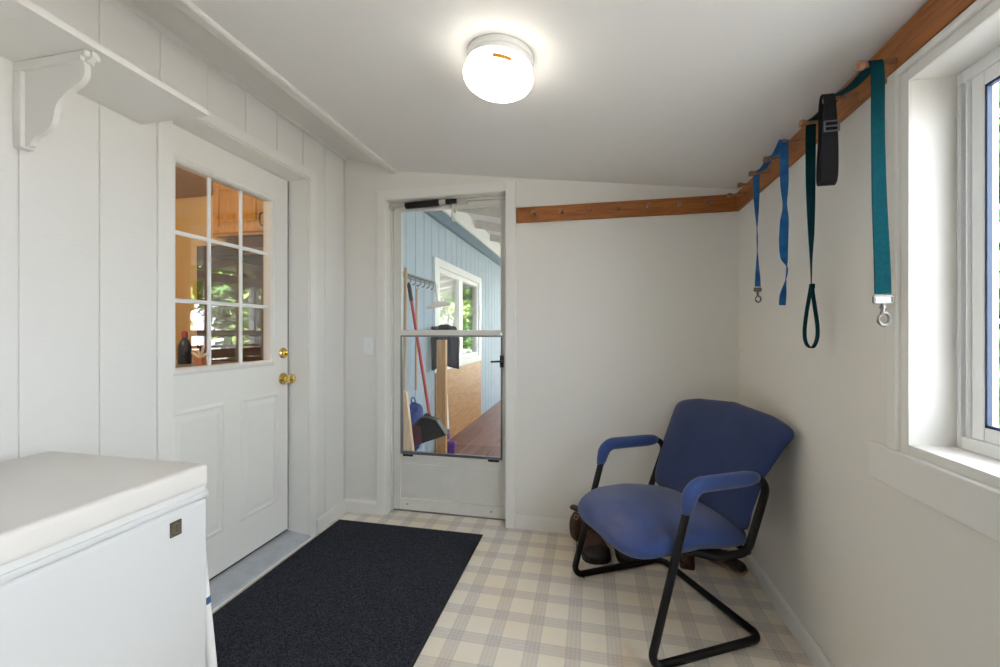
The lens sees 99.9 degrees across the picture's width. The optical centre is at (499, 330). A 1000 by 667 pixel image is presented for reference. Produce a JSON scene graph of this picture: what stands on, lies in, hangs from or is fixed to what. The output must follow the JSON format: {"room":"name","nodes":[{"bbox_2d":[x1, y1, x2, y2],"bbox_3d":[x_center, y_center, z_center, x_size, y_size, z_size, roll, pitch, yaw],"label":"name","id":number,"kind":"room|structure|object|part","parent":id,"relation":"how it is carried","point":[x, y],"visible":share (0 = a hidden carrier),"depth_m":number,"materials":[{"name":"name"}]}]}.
{"room":"mudroom","nodes":[
{"label":"mudroom","id":0,"kind":"room"},
{"bbox_2d":[175,166,213,198],"bbox_3d":[-3.010,-1.260,2.023,3.260,0.060,3.880,0,0,12],"label":"ceiling","id":1,"kind":"structure","parent":0,"point":[187,184],"depth_m":3.55,"materials":[{"name":"beige"}]},
{"bbox_2d":[175,196,226,359],"bbox_3d":[-2.610,-0.040,3.870,3.260,2.380,0.100,0,0,12],"label":"wall","id":2,"kind":"structure","parent":0,"point":[190,213],"depth_m":3.88,"materials":[{"name":"brown paint"}]},
{"bbox_2d":[197,245,262,360],"bbox_3d":[-2.163,-0.254,3.714,1.240,1.043,0.014,0,0,12],"label":"window","id":3,"kind":"structure","parent":2,"relation":"attached to","point":[224,272],"depth_m":3.76,"materials":[{"name":"clear glass"}]},
{"bbox_2d":[211,235,262,266],"bbox_3d":[-1.891,-0.661,3.387,0.530,0.198,0.500,0,0,12],"label":"range hood","id":4,"kind":"object","parent":2,"relation":"attached to","point":[254,242],"visible":0.29,"depth_m":3.21,"materials":[{"name":"grey metal"}]},
{"bbox_2d":[213,182,262,239],"bbox_3d":[-1.993,-1.002,3.495,0.715,0.453,0.341,0,0,12],"label":"upper cabinet","id":5,"kind":"object","parent":2,"relation":"attached to","point":[225,199],"visible":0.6,"depth_m":3.40,"materials":[{"name":"brown wood"}]},
{"bbox_3d":[-1.890,-0.887,3.318,0.014,0.118,0.040,0,0,12],"label":"handle","id":6,"kind":"part","parent":5,"relation":"part of","materials":[{"name":"grey metal"}]},
{"bbox_2d":[0,0,501,517],"bbox_3d":[-0.662,-0.080,4.748,0.175,3.300,11.800,0,0,12],"label":"wall","id":7,"kind":"structure","parent":0,"point":[78,210],"depth_m":1.41,"materials":[{"name":"white"}]},
{"bbox_2d":[13,49,99,151],"bbox_3d":[-1.213,-0.626,1.150,0.271,0.236,0.038,0,0,12],"label":"shelf bracket","id":8,"kind":"object","parent":7,"relation":"attached to","point":[42,86],"visible":1,"depth_m":1.15,"materials":[{"name":"white paint"}]},
{"bbox_2d":[0,0,207,123],"bbox_3d":[-1.294,-0.766,0.736,0.288,0.063,1.490,0,0,12],"label":"wall shelf","id":9,"kind":"object","parent":7,"relation":"attached to","point":[27,31],"visible":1,"depth_m":1.18,"materials":[{"name":"white paint"}]},
{"bbox_2d":[115,0,347,159],"bbox_3d":[-1.407,-1.123,0.847,0.022,0.021,3.859,0,0,12],"label":"trim","id":10,"kind":"structure","parent":7,"relation":"attached to","point":[125,3],"depth_m":1.78,"materials":[{"name":"white paint"}]},
{"bbox_2d":[173,124,295,580],"bbox_3d":[-1.278,0.139,2.018,0.116,1.990,0.787,0,0,12],"label":"door","id":11,"kind":"structure","parent":7,"relation":"in","point":[231,419],"depth_m":2.08,"materials":[{"name":"white paint"}]},
{"bbox_3d":[-1.326,0.637,1.849,0.006,0.609,0.272,0,0,12],"label":"raised panel","id":12,"kind":"part","parent":11,"relation":"part of","materials":[{"name":"white paint"}]},
{"bbox_2d":[175,177,267,365],"bbox_3d":[-1.314,-0.273,2.010,0.012,0.861,0.532,0,0,12],"label":"grille","id":13,"kind":"object","parent":11,"relation":"attached to","point":[208,239],"depth_m":2.09,"materials":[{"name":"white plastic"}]},
{"bbox_3d":[-1.250,0.637,2.196,0.006,0.609,0.266,0,0,12],"label":"raised panel","id":14,"kind":"part","parent":11,"relation":"part of","materials":[{"name":"white paint"}]},
{"bbox_2d":[156,111,316,535],"bbox_3d":[-1.164,0.128,1.991,0.011,2.085,0.912,0,0,12],"label":"trim","id":15,"kind":"structure","parent":7,"relation":"attached to","point":[164,130],"depth_m":1.59,"materials":[{"name":"white paint"}]},
{"bbox_2d":[173,117,308,534],"bbox_3d":[-1.255,0.152,2.011,0.176,2.036,0.802,0,0,12],"label":"trim","id":16,"kind":"structure","parent":7,"relation":"attached to","point":[298,184],"depth_m":2.39,"materials":[{"name":"white paint"}]},
{"bbox_2d":[209,530,310,609],"bbox_3d":[-1.244,1.153,2.009,0.197,0.034,0.788,0,0,12],"label":"threshold","id":17,"kind":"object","parent":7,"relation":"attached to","point":[227,583],"depth_m":2.05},
{"bbox_2d":[212,535,315,612],"bbox_3d":[-1.141,1.165,1.998,0.008,0.010,0.818,0,0,12],"label":"trim","id":18,"kind":"structure","parent":7,"relation":"attached to","point":[310,538],"depth_m":1.99,"materials":[{"name":"white paint"}]},
{"bbox_2d":[317,499,345,531],"bbox_3d":[-1.034,1.131,2.588,0.012,0.078,0.300,0,0,12],"label":"baseboard","id":19,"kind":"structure","parent":7,"relation":"attached to","point":[326,518],"depth_m":2.57,"materials":[{"name":"white paint"}]},
{"bbox_2d":[409,397,423,450],"bbox_3d":[-0.726,0.795,3.596,0.159,0.454,0.198,0,0,12],"label":"bag","id":20,"kind":"object","parent":7,"relation":"hanging from","point":[416,410],"visible":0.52,"depth_m":3.55,"materials":[{"name":"blue plastic"}]},
{"bbox_2d":[403,271,437,290],"bbox_3d":[-0.724,-0.450,3.851,0.083,0.110,0.780,0,0,12],"label":"hook rail","id":21,"kind":"object","parent":7,"relation":"attached to","point":[415,278],"visible":0.89,"depth_m":3.84,"materials":[{"name":"silver metal"}]},
{"bbox_2d":[415,285,417,389],"bbox_3d":[-0.726,0.054,3.657,0.033,0.913,0.023,0,0,12],"label":"handle","id":22,"kind":"object","parent":21,"relation":"hanging from","point":[416,290],"visible":0.95,"depth_m":3.65,"materials":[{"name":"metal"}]},
{"bbox_2d":[407,283,448,444],"bbox_3d":[-0.590,0.264,3.359,0.379,1.322,0.145,0,0,12],"label":"dustpan","id":23,"kind":"object","parent":21,"relation":"hanging from","point":[427,428],"visible":0.93,"depth_m":3.36,"materials":[{"name":"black plastic"}]},
{"bbox_3d":[-0.648,0.207,3.413,0.194,0.931,0.025,0,0,21],"label":"handle","id":24,"kind":"part","parent":23,"relation":"part of","materials":[{"name":"red plastic"}]},
{"bbox_2d":[426,282,451,308],"bbox_3d":[-0.570,-0.333,3.930,0.235,0.257,0.040,0,0,12],"label":"squeegee","id":25,"kind":"object","parent":21,"relation":"hanging from","point":[437,304],"visible":1,"depth_m":3.92,"materials":[{"name":"beige plastic"}]},
{"bbox_3d":[-0.595,-0.365,3.935,0.046,0.193,0.026,0,0,12],"label":"handle","id":26,"kind":"part","parent":25,"relation":"part of","materials":[{"name":"beige plastic"}]},
{"bbox_2d":[433,256,481,372],"bbox_3d":[-0.501,-0.165,5.163,0.084,1.180,1.850,0,0,12],"label":"window","id":27,"kind":"structure","parent":7,"relation":"in","point":[452,272],"depth_m":5.18,"materials":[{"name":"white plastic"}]},
{"bbox_2d":[440,275,453,325],"bbox_3d":[-0.648,-0.165,4.788,0.005,1.110,0.796,0,0,12],"label":"window pane","id":28,"kind":"object","parent":27,"relation":"hanging from","point":[446,284],"visible":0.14,"depth_m":4.93,"materials":[{"name":"clear glass"}]},
{"bbox_3d":[-0.511,-0.165,5.165,0.064,1.010,1.600,0,0,12],"label":"frame","id":29,"kind":"part","parent":27,"relation":"part of","materials":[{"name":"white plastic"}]},
{"bbox_2d":[435,361,480,449],"bbox_3d":[-0.471,0.823,5.177,0.015,0.790,1.800,0,0,12],"label":"plywood sheet","id":30,"kind":"object","parent":7,"relation":"attached to","point":[463,383],"visible":0.74,"depth_m":5.18,"materials":[{"name":"brown wood"}]},
{"bbox_2d":[424,210,500,266],"bbox_3d":[-0.130,-1.195,6.670,0.049,0.120,7.818,0,0,12],"label":"trim","id":31,"kind":"structure","parent":7,"relation":"attached to","point":[439,216],"depth_m":5.10,"materials":[{"name":"blue wood"}]},
{"bbox_2d":[442,209,500,257],"bbox_3d":[-0.118,-1.373,6.667,0.074,0.235,7.818,0,0,12],"label":"trim","id":32,"kind":"structure","parent":7,"relation":"attached to","point":[463,219],"depth_m":5.50,"materials":[{"name":"white wood"}]},
{"bbox_2d":[127,0,376,163],"bbox_3d":[-1.256,-1.113,0.825,0.345,0.155,3.880,0,0,12],"label":"ceiling","id":33,"kind":"structure","parent":0,"point":[164,12],"depth_m":1.74,"materials":[{"name":"white paint"}]},
{"bbox_2d":[463,283,465,352],"bbox_3d":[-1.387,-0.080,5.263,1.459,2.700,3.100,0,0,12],"label":"window frame","id":34,"kind":"structure","parent":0,"point":[464,285],"depth_m":6.62,"materials":[{"name":"grey wood"}]},
{"bbox_2d":[434,400,500,456],"bbox_3d":[1.306,1.235,6.360,2.980,0.030,7.815,0,0,12],"label":"floor","id":35,"kind":"structure","parent":0,"point":[482,436],"depth_m":4.86,"materials":[{"name":"brown wood"}]},
{"bbox_2d":[403,267,406,390],"bbox_3d":[-0.797,0.344,3.478,0.070,1.748,0.200,0,0,12],"label":"broom","id":36,"kind":"object","parent":35,"relation":"on","point":[405,268],"visible":0.34,"depth_m":3.49,"materials":[{"name":"wood"}]},
{"bbox_2d":[403,390,413,450],"bbox_3d":[-0.678,0.838,3.204,0.133,0.760,0.075,0,0,12],"label":"board offcut","id":37,"kind":"object","parent":35,"relation":"on","point":[408,444],"visible":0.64,"depth_m":3.20,"materials":[{"name":"brown wood"}]},
{"bbox_2d":[437,340,446,452],"bbox_3d":[-0.554,0.651,4.008,0.091,1.133,0.050,0,0,12],"label":"stud","id":38,"kind":"object","parent":35,"relation":"on","point":[441,344],"visible":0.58,"depth_m":3.98,"materials":[{"name":"brown wood"}]},
{"bbox_2d":[431,324,459,370],"bbox_3d":[-0.515,0.160,4.126,0.332,0.454,0.139,0,0,-32],"label":"jacket","id":39,"kind":"object","parent":38,"relation":"hanging from","point":[453,343],"visible":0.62,"depth_m":4.18,"materials":[{"name":"grey fabric"}]},
{"bbox_2d":[447,395,455,453],"bbox_3d":[-0.490,0.913,4.145,0.113,0.610,0.055,0,0,12],"label":"brush","id":40,"kind":"object","parent":35,"relation":"on","point":[451,445],"visible":0.57,"depth_m":4.13,"materials":[{"name":"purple plastic"}]},
{"bbox_3d":[-0.521,0.829,4.160,0.045,0.442,0.023,0,0,12],"label":"handle","id":41,"kind":"part","parent":40,"relation":"part of","materials":[{"name":"white plastic"}]},
{"bbox_2d":[456,207,500,244],"bbox_3d":[1.368,-0.143,6.339,3.110,2.726,7.830,0,0,12],"label":"roof porch","id":42,"kind":"structure","parent":0,"point":[488,219],"depth_m":5.31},
{"bbox_2d":[212,510,812,666],"bbox_3d":[-0.266,1.200,0.651,2.335,0.060,3.960,0,0,12],"label":"floor","id":43,"kind":"structure","parent":0,"point":[519,600],"depth_m":1.76,"materials":[{"name":"tile"}]},
{"bbox_2d":[0,451,208,666],"bbox_3d":[-1.123,0.752,0.533,0.534,0.836,1.206,0,0,12],"label":"chest freezer","id":44,"kind":"object","parent":43,"relation":"on","point":[103,558],"visible":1,"depth_m":0.87,"materials":[{"name":"white metal"}]},
{"bbox_3d":[-1.125,0.362,0.533,0.532,0.056,1.206,0,0,12],"label":"lid","id":45,"kind":"part","parent":44,"relation":"part of","materials":[{"name":"white metal"}]},
{"bbox_2d":[206,556,216,666],"bbox_3d":[-0.738,0.836,1.123,0.108,0.644,0.105,0,0,12],"label":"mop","id":46,"kind":"object","parent":43,"relation":"on","point":[211,659],"visible":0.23,"depth_m":1.09,"materials":[{"name":"white"}]},
{"bbox_2d":[212,519,482,666],"bbox_3d":[-0.690,1.165,1.836,0.918,0.008,1.357,0,0,12],"label":"rug","id":47,"kind":"object","parent":43,"relation":"on","point":[357,594],"visible":1,"depth_m":1.81,"materials":[{"name":"black carpet"}]},
{"bbox_2d":[569,504,610,578],"bbox_3d":[0.473,1.064,2.179,0.192,0.213,0.402,0,0,2],"label":"boot","id":48,"kind":"object","parent":43,"relation":"on","point":[595,551],"visible":0.55,"depth_m":2.18,"materials":[{"name":"brown leather"}]},
{"bbox_2d":[612,546,640,562],"bbox_3d":[0.655,1.087,2.218,0.118,0.163,0.280,0,0,-1],"label":"boot","id":49,"kind":"object","parent":43,"relation":"on","point":[621,557],"visible":0.15,"depth_m":2.10,"materials":[{"name":"brown leather"}]},
{"bbox_2d":[572,399,794,666],"bbox_3d":[0.727,0.746,1.812,0.730,0.847,0.708,0,0,-17],"label":"armchair","id":50,"kind":"object","parent":43,"relation":"on","point":[714,460],"visible":1,"depth_m":1.68,"materials":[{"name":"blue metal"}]},
{"bbox_3d":[0.637,0.591,2.093,0.346,0.132,0.052,0,0,-17],"label":"armrest","id":51,"kind":"part","parent":50,"relation":"part of","materials":[{"name":"blue fabric"}]},
{"bbox_3d":[0.664,0.780,1.798,0.588,0.137,0.554,0,0,-17],"label":"seat","id":52,"kind":"part","parent":50,"relation":"part of","materials":[{"name":"blue fabric"}]},
{"bbox_3d":[0.808,0.591,1.537,0.346,0.132,0.049,0,0,-17],"label":"armrest","id":53,"kind":"part","parent":50,"relation":"part of","materials":[{"name":"blue fabric"}]},
{"bbox_3d":[0.968,0.552,1.879,0.226,0.459,0.694,0,0,-17],"label":"backrest","id":54,"kind":"part","parent":50,"relation":"part of","materials":[{"name":"blue fabric"}]},
{"bbox_2d":[680,554,694,570],"bbox_3d":[0.953,1.100,2.163,0.092,0.138,0.229,0,0,24],"label":"boot","id":55,"kind":"object","parent":43,"relation":"on","point":[687,562],"visible":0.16,"depth_m":2.06,"materials":[{"name":"brown leather"}]},
{"bbox_2d":[704,549,747,576],"bbox_3d":[1.109,1.121,2.084,0.093,0.086,0.225,0,0,-23],"label":"shoe","id":56,"kind":"object","parent":43,"relation":"on","point":[736,566],"visible":0.47,"depth_m":2.01,"materials":[{"name":"leather"}]},
{"bbox_2d":[345,158,738,519],"bbox_3d":[0.209,-0.080,2.533,2.465,2.500,0.120,0,0,12],"label":"wall","id":57,"kind":"structure","parent":0,"point":[620,322],"depth_m":2.41,"materials":[{"name":"white paint"}]},
{"bbox_2d":[364,337,373,354],"bbox_3d":[-0.844,0.097,2.692,0.070,0.116,0.016,0,0,12],"label":"light switch","id":58,"kind":"object","parent":57,"relation":"attached to","point":[368,341],"visible":1,"depth_m":2.69,"materials":[{"name":"white plastic"}]},
{"bbox_2d":[376,180,515,528],"bbox_3d":[-0.347,0.140,2.584,0.900,2.061,0.016,0,0,12],"label":"trim","id":59,"kind":"structure","parent":57,"relation":"attached to","point":[509,187],"depth_m":2.56,"materials":[{"name":"white paint"}]},
{"bbox_2d":[389,196,504,518],"bbox_3d":[-0.330,0.166,2.659,0.777,1.994,0.092,0,0,12],"label":"door","id":60,"kind":"structure","parent":57,"relation":"in","point":[460,484],"depth_m":2.67,"materials":[{"name":"white metal"}]},
{"bbox_3d":[-0.527,-0.806,2.677,0.384,0.049,0.043,0,0,12],"label":"closer rod","id":61,"kind":"part","parent":60,"relation":"part of","materials":[{"name":"black metal"}]},
{"bbox_3d":[-0.317,-0.377,2.661,0.678,0.808,0.020,0,0,12],"label":"sash","id":62,"kind":"part","parent":60,"relation":"part of","materials":[{"name":"clear glass"}]},
{"bbox_3d":[-0.314,0.413,2.672,0.678,0.770,0.023,0,0,12],"label":"sash","id":63,"kind":"part","parent":60,"relation":"part of","materials":[{"name":"silver metal"}]},
{"bbox_3d":[-0.315,0.959,2.669,0.678,0.253,0.012,0,0,12],"label":"kick panel","id":64,"kind":"part","parent":60,"relation":"part of","materials":[{"name":"white metal"}]},
{"bbox_3d":[-0.017,0.188,2.570,0.073,0.075,0.048,0,0,12],"label":"handle","id":65,"kind":"part","parent":60,"relation":"part of","materials":[{"name":"black plastic"}]},
{"bbox_2d":[393,508,504,520],"bbox_3d":[-0.322,1.181,2.698,0.778,0.038,0.062,0,0,12],"label":"trim","id":66,"kind":"structure","parent":57,"relation":"attached to","point":[394,508],"depth_m":2.67,"materials":[{"name":"white wood"}]},
{"bbox_2d":[346,499,736,550],"bbox_3d":[0.131,1.131,2.482,2.311,0.078,0.012,0,0,12],"label":"baseboard","id":67,"kind":"structure","parent":57,"relation":"attached to","point":[544,524],"depth_m":2.47,"materials":[{"name":"white paint"}]},
{"bbox_2d":[516,195,735,222],"bbox_3d":[0.675,-0.682,2.317,1.199,0.089,0.104,0,0,12],"label":"peg rail","id":68,"kind":"object","parent":57,"relation":"attached to","point":[714,203],"visible":1,"depth_m":2.34,"materials":[{"name":"orange wood"}]},
{"bbox_2d":[189,0,928,189],"bbox_3d":[-0.032,-0.924,0.559,2.100,0.373,3.880,0,0,12],"label":"ceiling","id":69,"kind":"structure","parent":0,"point":[682,93],"depth_m":1.42,"materials":[{"name":"white paint"}]},
{"bbox_2d":[169,0,396,173],"bbox_3d":[-1.089,-1.048,0.778,0.058,0.104,3.859,0,0,12],"label":"trim","id":70,"kind":"structure","parent":69,"relation":"attached to","point":[186,6],"depth_m":1.62,"materials":[{"name":"white paint"}]},
{"bbox_2d":[463,34,533,102],"bbox_3d":[-0.005,-0.836,1.361,0.229,0.137,0.231,0,0,12],"label":"ceiling light","id":71,"kind":"object","parent":69,"relation":"attached to","point":[498,68],"visible":1,"depth_m":1.29,"materials":[{"name":"white"}]},
{"bbox_2d":[739,11,999,666],"bbox_3d":[0.928,-0.030,0.341,0.130,2.400,3.860,0,0,12],"label":"wall","id":72,"kind":"structure","parent":0,"point":[877,576],"depth_m":1.23,"materials":[{"name":"white paint"}]},
{"bbox_2d":[737,544,832,666],"bbox_3d":[0.859,1.131,0.356,0.012,0.078,3.860,0,0,12],"label":"baseboard","id":73,"kind":"structure","parent":72,"relation":"attached to","point":[815,655],"depth_m":1.65,"materials":[{"name":"white paint"}]},
{"bbox_2d":[727,0,975,210],"bbox_3d":[0.896,-0.696,0.748,0.104,0.118,3.040,0,0,12],"label":"peg rail","id":74,"kind":"object","parent":72,"relation":"attached to","point":[934,16],"visible":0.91,"depth_m":1.08,"materials":[{"name":"orange wood"}]},
{"bbox_2d":[753,139,788,304],"bbox_3d":[1.062,-0.390,1.657,0.034,0.596,0.355,0,0,18],"label":"leash","id":75,"kind":"object","parent":74,"relation":"hanging from","point":[781,148],"visible":0.99,"depth_m":1.50,"materials":[{"name":"blue fabric"}]},
{"bbox_2d":[816,93,839,185],"bbox_3d":[0.956,-0.560,1.227,0.044,0.268,0.043,0,0,12],"label":"strap","id":76,"kind":"object","parent":74,"relation":"hanging from","point":[827,163],"visible":1,"depth_m":1.21,"materials":[{"name":"black fabric"}]},
{"bbox_2d":[802,59,893,347],"bbox_3d":[0.987,-0.316,1.210,0.047,0.745,0.358,0,0,12],"label":"leash","id":77,"kind":"object","parent":74,"relation":"hanging from","point":[881,245],"visible":0.96,"depth_m":1.05,"materials":[{"name":"teal fabric"}]},
{"bbox_2d":[869,441,999,542],"bbox_3d":[0.822,0.352,0.206,0.020,0.096,1.952,0,0,12],"label":"trim","id":78,"kind":"structure","parent":72,"relation":"attached to","point":[972,503],"depth_m":0.92,"materials":[{"name":"white paint"}]},
{"bbox_2d":[887,0,999,488],"bbox_3d":[0.827,-0.180,0.217,0.015,0.968,1.799,0,0,12],"label":"trim","id":79,"kind":"structure","parent":72,"relation":"attached to","point":[979,12],"depth_m":1.05,"materials":[{"name":"white paint"}]},
{"bbox_2d":[957,46,999,459],"bbox_3d":[0.951,-0.169,0.191,0.062,0.897,1.675,0,0,12],"label":"window","id":80,"kind":"structure","parent":72,"relation":"in","point":[978,431],"depth_m":0.96,"materials":[{"name":"white plastic"}]},
{"bbox_3d":[1.023,-0.169,0.574,0.025,0.837,0.824,0,0,12],"label":"sash","id":81,"kind":"part","parent":80,"relation":"part of","materials":[{"name":"white plastic"}]},
{"label":"outside","id":82,"kind":"structure","parent":0,"visible":0},
{"bbox_3d":[9.936,1.720,8.079,44.000,0.100,60.000,0,0,12],"label":"ground","id":83,"kind":"structure","parent":82,"visible":0},
{"bbox_2d":[998,82,999,426],"bbox_3d":[4.059,-0.925,4.053,2.846,5.276,3.809,0,0,12],"label":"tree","id":84,"kind":"object","parent":83,"relation":"on","point":[998,82],"visible":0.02,"depth_m":3.24,"materials":[{"name":"green plant"}]},
{"bbox_3d":[-3.018,1.185,1.984,3.260,0.070,3.800,0,0,12],"label":"floor","id":85,"kind":"structure","parent":0,"visible":0},
{"bbox_2d":[175,360,248,367],"bbox_3d":[-2.719,0.670,3.509,3.140,0.800,0.648,0,0,12],"label":"countertop","id":86,"kind":"structure","parent":85,"relation":"on","point":[177,365],"depth_m":3.49,"materials":[{"name":"brown wood"}]},
{"bbox_2d":[177,331,191,363],"bbox_3d":[-2.597,0.135,3.458,0.096,0.270,0.096,0,0,12],"label":"bottle","id":87,"kind":"object","parent":86,"relation":"on","point":[184,348],"visible":0.99,"depth_m":3.43,"materials":[{"name":"black glass"}]},
{"bbox_2d":[191,345,206,364],"bbox_3d":[-2.383,0.189,3.331,0.125,0.162,0.111,0,0,-29],"label":"plant pot","id":88,"kind":"object","parent":86,"relation":"on","point":[200,359],"visible":0.91,"depth_m":3.32,"materials":[{"name":"orange ceramic"}]}
]}

